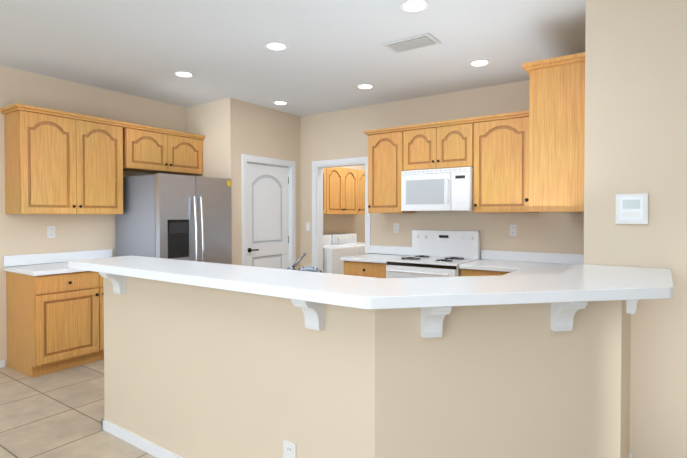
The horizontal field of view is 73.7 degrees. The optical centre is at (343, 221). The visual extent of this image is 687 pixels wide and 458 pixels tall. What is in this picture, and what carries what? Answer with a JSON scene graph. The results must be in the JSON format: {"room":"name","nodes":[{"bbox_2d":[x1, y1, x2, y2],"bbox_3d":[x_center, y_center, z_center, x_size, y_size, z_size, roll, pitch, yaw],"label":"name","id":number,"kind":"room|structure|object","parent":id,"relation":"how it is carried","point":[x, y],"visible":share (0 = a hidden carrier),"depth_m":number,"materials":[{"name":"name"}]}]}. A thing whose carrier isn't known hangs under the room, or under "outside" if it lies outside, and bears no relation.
{"room":"kitchen","nodes":[
{"label":"kitchen","id":0,"kind":"room"},
{"bbox_2d":[0,359,156,457],"bbox_3d":[0.157,1.413,2.218,10.800,0.120,12.700,1,1,35],"label":"floor","id":1,"kind":"structure","parent":0,"point":[58,414],"depth_m":3.14,"materials":[{"name":"tile"}]},
{"bbox_2d":[6,271,103,377],"bbox_3d":[-2.540,0.882,4.413,0.650,0.875,0.980,1,1,35],"label":"base cabinet","id":2,"kind":"object","parent":1,"relation":"on","point":[55,322],"visible":0.54,"depth_m":4.04,"materials":[{"name":"brown wood"}]},
{"bbox_2d":[4,249,111,275],"bbox_3d":[-2.547,0.374,4.398,0.647,0.138,1.000,1,1,35],"label":"countertop","id":3,"kind":"structure","parent":2,"relation":"on","point":[41,264],"depth_m":4.31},
{"bbox_2d":[116,173,231,263],"bbox_3d":[-1.853,0.409,5.116,0.889,1.800,0.923,1,1,35],"label":"fridge","id":4,"kind":"object","parent":1,"relation":"on","point":[177,217],"visible":0.54,"depth_m":4.80,"materials":[{"name":"grey metal"}]},
{"bbox_2d":[323,235,358,274],"bbox_3d":[-0.242,0.745,6.721,0.682,1.080,0.680,1,1,35],"label":"washer","id":5,"kind":"object","parent":1,"relation":"on","point":[333,263],"visible":0.12,"depth_m":6.38,"materials":[{"name":"white metal"}]},
{"bbox_2d":[325,233,364,254],"bbox_3d":[0.165,0.736,7.303,0.682,1.080,0.680,1,1,35],"label":"dryer","id":6,"kind":"object","parent":1,"relation":"on","point":[345,239],"visible":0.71,"depth_m":7.28,"materials":[{"name":"white metal"}]},
{"bbox_2d":[344,261,386,277],"bbox_3d":[0.400,0.870,5.235,0.575,0.875,0.653,1,1,35],"label":"base cabinet","id":7,"kind":"object","parent":1,"relation":"on","point":[367,269],"visible":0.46,"depth_m":4.98,"materials":[{"name":"brown wood"}]},
{"bbox_2d":[340,245,411,263],"bbox_3d":[0.396,0.361,5.234,0.600,0.138,0.652,1,1,35],"label":"countertop","id":8,"kind":"structure","parent":7,"relation":"on","point":[378,254],"depth_m":5.38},
{"bbox_2d":[385,230,480,277],"bbox_3d":[0.928,0.706,4.796,0.776,1.215,0.750,1,1,35],"label":"range","id":9,"kind":"object","parent":1,"relation":"on","point":[441,253],"visible":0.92,"depth_m":4.85,"materials":[{"name":"white metal"}]},
{"bbox_2d":[461,269,509,275],"bbox_3d":[1.515,0.881,4.456,0.565,0.875,0.653,1,1,35],"label":"base cabinet","id":10,"kind":"object","parent":1,"relation":"on","point":[467,272],"depth_m":4.26,"materials":[{"name":"brown wood"}]},
{"bbox_3d":[-0.499,0.906,2.826,1.880,0.875,0.671,1,1,35],"label":"base cabinet","id":11,"kind":"object","parent":1,"relation":"on","visible":0},
{"bbox_3d":[-0.506,0.448,2.809,1.920,0.038,0.647,1,1,35],"label":"countertop","id":12,"kind":"structure","parent":11,"relation":"on","visible":0},
{"bbox_2d":[287,253,322,272],"bbox_3d":[-0.195,0.301,2.578,0.225,0.259,0.178,1,1,35],"label":"faucet","id":13,"kind":"object","parent":12,"relation":"on","point":[309,268],"visible":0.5,"depth_m":2.57,"materials":[{"name":"silver metal"}]},
{"bbox_2d":[0,65,185,365],"bbox_3d":[-3.936,-0.031,3.105,0.150,2.740,9.500,1,1,35],"label":"wall","id":14,"kind":"structure","parent":0,"point":[22,234],"depth_m":4.58,"materials":[{"name":"beige paint"}]},
{"bbox_2d":[0,360,4,367],"bbox_3d":[-4.843,1.329,1.685,0.013,0.062,6.100,1,1,35],"label":"baseboard","id":15,"kind":"structure","parent":14,"relation":"attached to","point":[2,363],"depth_m":4.17,"materials":[{"name":"white wood"}]},
{"bbox_2d":[0,103,79,162],"bbox_3d":[-2.813,-0.791,4.240,0.372,0.465,0.505,1,1,35],"label":"upper cabinet","id":16,"kind":"object","parent":14,"relation":"attached to","point":[59,162],"depth_m":4.13,"materials":[{"name":"brown wood"}]},
{"bbox_2d":[47,226,54,237],"bbox_3d":[-2.869,0.098,4.496,0.008,0.116,0.072,1,1,35],"label":"outlet","id":17,"kind":"object","parent":14,"relation":"attached to","point":[50,231],"visible":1,"depth_m":4.49,"materials":[{"name":"white plastic"}]},
{"bbox_2d":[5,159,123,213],"bbox_3d":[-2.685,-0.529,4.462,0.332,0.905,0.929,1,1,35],"label":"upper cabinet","id":18,"kind":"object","parent":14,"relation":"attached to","point":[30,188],"depth_m":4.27,"materials":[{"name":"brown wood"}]},
{"bbox_2d":[80,114,127,170],"bbox_3d":[-2.530,-0.797,4.645,0.372,0.465,0.482,1,1,35],"label":"upper cabinet","id":19,"kind":"object","parent":14,"relation":"attached to","point":[103,142],"depth_m":4.57,"materials":[{"name":"brown wood"}]},
{"bbox_2d":[128,123,204,174],"bbox_3d":[-2.109,-0.806,5.247,0.372,0.465,0.988,1,1,35],"label":"upper cabinet","id":20,"kind":"object","parent":14,"relation":"attached to","point":[150,149],"depth_m":5.14,"materials":[{"name":"brown wood"}]},
{"bbox_2d":[186,98,238,264],"bbox_3d":[-1.608,-0.068,5.589,0.820,2.740,0.120,1,1,35],"label":"wall","id":21,"kind":"structure","parent":0,"point":[215,123],"depth_m":5.39,"materials":[{"name":"beige paint"}]},
{"bbox_2d":[238,100,299,269],"bbox_3d":[-0.966,-0.073,5.897,0.120,2.740,1.120,1,1,35],"label":"wall","id":22,"kind":"structure","parent":0,"point":[267,132],"depth_m":5.80,"materials":[{"name":"beige paint"}]},
{"bbox_2d":[247,163,288,268],"bbox_3d":[-0.955,0.282,5.859,0.088,2.015,0.792,1,1,35],"label":"pantry door","id":23,"kind":"structure","parent":22,"relation":"in","point":[267,218],"depth_m":5.85,"materials":[{"name":"white wood"}]},
{"bbox_2d":[242,154,295,268],"bbox_3d":[-0.979,0.243,5.868,0.138,2.110,0.950,1,1,35],"label":"door frame","id":24,"kind":"structure","parent":22,"relation":"attached to","point":[289,165],"depth_m":6.02,"materials":[{"name":"white wood"}]},
{"bbox_2d":[0,0,585,116],"bbox_3d":[0.157,-1.447,2.176,10.800,0.120,12.700,1,1,35],"label":"ceiling","id":25,"kind":"structure","parent":0,"point":[333,55],"depth_m":3.68,"materials":[{"name":"paint"}]},
{"bbox_2d":[174,71,193,77],"bbox_3d":[-1.529,-1.416,4.391,0.190,0.008,0.190,1,1,35],"label":"recessed light","id":26,"kind":"object","parent":25,"relation":"in","point":[186,74],"visible":1,"depth_m":4.38,"materials":[{"name":"white glass"}]},
{"bbox_2d":[264,41,287,50],"bbox_3d":[-0.538,-1.405,3.662,0.190,0.008,0.190,1,1,35],"label":"recessed light","id":27,"kind":"object","parent":25,"relation":"in","point":[276,46],"visible":0.92,"depth_m":3.66,"materials":[{"name":"white glass"}]},
{"bbox_2d":[273,101,287,104],"bbox_3d":[-0.758,-1.433,5.511,0.190,0.008,0.190,1,1,35],"label":"recessed light","id":28,"kind":"object","parent":25,"relation":"in","point":[280,102],"visible":0.96,"depth_m":5.48,"materials":[{"name":"white glass"}]},
{"bbox_2d":[356,84,373,88],"bbox_3d":[0.228,-1.422,4.810,0.190,0.008,0.190,1,1,35],"label":"recessed light","id":29,"kind":"object","parent":25,"relation":"in","point":[365,86],"visible":0.94,"depth_m":4.79,"materials":[{"name":"white glass"}]},
{"bbox_2d":[382,32,440,53],"bbox_3d":[0.535,-1.401,3.608,0.400,0.014,0.240,1,1,35],"label":"ceiling vent","id":30,"kind":"object","parent":25,"relation":"in","point":[413,42],"visible":1,"depth_m":3.58,"materials":[{"name":"silver metal"}]},
{"bbox_2d":[399,0,428,12],"bbox_3d":[0.457,-1.394,2.955,0.190,0.008,0.190,1,1,35],"label":"recessed light","id":31,"kind":"object","parent":25,"relation":"in","point":[411,6],"visible":1,"depth_m":2.94,"materials":[{"name":"white glass"}]},
{"bbox_2d":[469,59,490,66],"bbox_3d":[1.208,-1.411,4.065,0.190,0.008,0.190,1,1,35],"label":"recessed light","id":32,"kind":"object","parent":25,"relation":"in","point":[479,62],"visible":0.98,"depth_m":4.04,"materials":[{"name":"white"}]},
{"bbox_2d":[323,165,364,242],"bbox_3d":[-0.037,-0.101,7.785,0.120,2.740,2.800,1,1,35],"label":"wall","id":33,"kind":"structure","parent":0,"point":[341,223],"depth_m":7.80,"materials":[{"name":"beige paint"}]},
{"bbox_2d":[323,168,326,213],"bbox_3d":[-0.508,-0.480,6.706,0.332,0.730,0.420,1,1,35],"label":"upper cabinet","id":34,"kind":"object","parent":33,"relation":"attached to","point":[324,169],"depth_m":6.75,"materials":[{"name":"brown wood"}]},
{"bbox_2d":[327,167,358,213],"bbox_3d":[-0.147,-0.488,7.222,0.332,0.730,0.840,1,1,35],"label":"upper cabinet","id":35,"kind":"object","parent":33,"relation":"attached to","point":[343,190],"depth_m":7.12,"materials":[{"name":"brown wood"}]},
{"bbox_2d":[359,170,364,213],"bbox_3d":[0.213,-0.495,7.738,0.332,0.730,0.420,1,1,35],"label":"upper cabinet","id":36,"kind":"object","parent":33,"relation":"attached to","point":[361,173],"depth_m":7.59,"materials":[{"name":"brown wood"}]},
{"bbox_2d":[103,276,630,457],"bbox_3d":[0.022,0.819,2.755,2.815,1.050,1.460,1,1,35],"label":"wall","id":37,"kind":"structure","parent":0,"point":[191,371],"depth_m":1.96,"materials":[{"name":"beige paint"}]},
{"bbox_2d":[99,272,125,293],"bbox_3d":[-1.397,0.363,2.773,0.075,0.150,0.125,1,1,35],"label":"corbel","id":38,"kind":"object","parent":37,"relation":"attached to","point":[119,283],"visible":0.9,"depth_m":2.78,"materials":[{"name":"white wood"}]},
{"bbox_2d":[283,439,295,457],"bbox_3d":[-0.241,1.040,2.046,0.072,0.116,0.008,1,1,35],"label":"outlet","id":39,"kind":"object","parent":37,"relation":"attached to","point":[289,449],"visible":1,"depth_m":2.04,"materials":[{"name":"white plastic"}]},
{"bbox_2d":[291,299,323,330],"bbox_3d":[-0.147,0.376,1.899,0.075,0.150,0.125,1,1,35],"label":"corbel","id":40,"kind":"object","parent":37,"relation":"attached to","point":[313,312],"visible":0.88,"depth_m":1.90,"materials":[{"name":"white wood"}]},
{"bbox_2d":[101,418,631,457],"bbox_3d":[0.018,1.313,2.757,2.841,0.062,1.473,1,1,35],"label":"baseboard","id":41,"kind":"structure","parent":37,"relation":"attached to","point":[145,445],"depth_m":2.73,"materials":[{"name":"white wood"}]},
{"bbox_2d":[68,256,672,308],"bbox_3d":[-0.009,0.271,2.657,3.123,0.050,1.638,1,1,35],"label":"countertop","id":42,"kind":"structure","parent":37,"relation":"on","point":[581,282],"depth_m":1.91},
{"bbox_2d":[421,306,450,337],"bbox_3d":[0.355,0.378,1.765,0.075,0.150,0.125,0,1,-10],"label":"corbel","id":43,"kind":"object","parent":37,"relation":"attached to","point":[432,318],"visible":0.88,"depth_m":1.78,"materials":[{"name":"white wood"}]},
{"bbox_2d":[551,301,587,330],"bbox_3d":[0.916,0.377,1.865,0.075,0.150,0.125,0,1,-10],"label":"corbel","id":44,"kind":"object","parent":37,"relation":"attached to","point":[562,315],"visible":0.85,"depth_m":1.88,"materials":[{"name":"white wood"}]},
{"bbox_2d":[626,299,638,313],"bbox_3d":[1.456,0.371,2.234,0.125,0.150,0.075,1,1,35],"label":"corbel","id":45,"kind":"object","parent":37,"relation":"attached to","point":[631,306],"visible":0.31,"depth_m":2.23,"materials":[{"name":"white wood"}]},
{"bbox_2d":[300,80,583,267],"bbox_3d":[0.979,-0.064,5.294,4.000,2.740,0.120,1,1,35],"label":"wall","id":46,"kind":"structure","parent":0,"point":[339,134],"depth_m":5.20,"materials":[{"name":"beige paint"}]},
{"bbox_2d":[306,222,309,230],"bbox_3d":[-0.484,0.062,6.240,0.072,0.116,0.008,1,1,35],"label":"light switch","id":47,"kind":"object","parent":46,"relation":"attached to","point":[307,226],"visible":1,"depth_m":6.24,"materials":[{"name":"white plastic"}]},
{"bbox_2d":[312,157,370,271],"bbox_3d":[-0.010,0.241,5.979,0.920,2.110,0.138,1,1,35],"label":"door frame","id":48,"kind":"structure","parent":46,"relation":"attached to","point":[317,213],"depth_m":6.15,"materials":[{"name":"white wood"}]},
{"bbox_2d":[394,223,398,232],"bbox_3d":[0.631,0.074,5.461,0.072,0.116,0.008,1,1,35],"label":"electrical outlet","id":49,"kind":"object","parent":46,"relation":"attached to","point":[396,227],"visible":1,"depth_m":5.46,"materials":[{"name":"white plastic"}]},
{"bbox_2d":[363,110,538,212],"bbox_3d":[1.082,-0.571,4.910,1.830,0.945,0.372,1,1,35],"label":"upper cabinet","id":50,"kind":"object","parent":46,"relation":"attached to","point":[493,150],"visible":1,"depth_m":4.62,"materials":[{"name":"brown wood"}]},
{"bbox_2d":[401,167,473,210],"bbox_3d":[1.038,-0.337,4.898,0.765,0.438,0.436,1,1,35],"label":"over-the-range microwave","id":51,"kind":"object","parent":50,"relation":"attached to","point":[446,189],"visible":1,"depth_m":4.73,"materials":[{"name":"white"}]},
{"bbox_2d":[510,225,516,235],"bbox_3d":[1.737,0.085,4.688,0.072,0.116,0.008,1,1,35],"label":"electrical outlet","id":52,"kind":"object","parent":46,"relation":"attached to","point":[513,230],"visible":1,"depth_m":4.68,"materials":[{"name":"white plastic"}]},
{"bbox_2d":[584,0,686,457],"bbox_3d":[3.342,-0.005,1.387,4.650,2.740,0.120,1,1,35],"label":"wall","id":53,"kind":"structure","parent":0,"point":[635,96],"depth_m":2.50,"materials":[{"name":"beige paint"}]},
{"bbox_2d":[615,193,647,223],"bbox_3d":[1.586,-0.072,2.522,0.150,0.166,0.028,1,1,35],"label":"thermostat","id":54,"kind":"object","parent":53,"relation":"attached to","point":[631,208],"visible":1,"depth_m":2.51,"materials":[{"name":"white plastic"}]},
{"bbox_3d":[2.027,-0.036,3.433,0.150,2.740,1.730,1,1,35],"label":"wall","id":55,"kind":"structure","parent":0,"visible":0},
{"bbox_2d":[522,52,584,212],"bbox_3d":[1.851,-0.597,3.691,0.437,1.035,1.485,1,1,35],"label":"upper cabinet","id":56,"kind":"object","parent":55,"relation":"attached to","point":[556,128],"visible":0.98,"depth_m":3.11,"materials":[{"name":"brown wood"}]},
{"bbox_3d":[1.521,0.897,3.432,0.653,0.875,1.065,1,1,35],"label":"base cabinet","id":57,"kind":"object","parent":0,"visible":0},
{"bbox_2d":[459,250,583,274],"bbox_3d":[1.471,0.382,3.833,1.207,0.138,1.717,1,1,35],"label":"countertop","id":58,"kind":"structure","parent":57,"relation":"on","point":[523,263],"depth_m":4.38,"materials":[{"name":"white laminate"}]}
]}

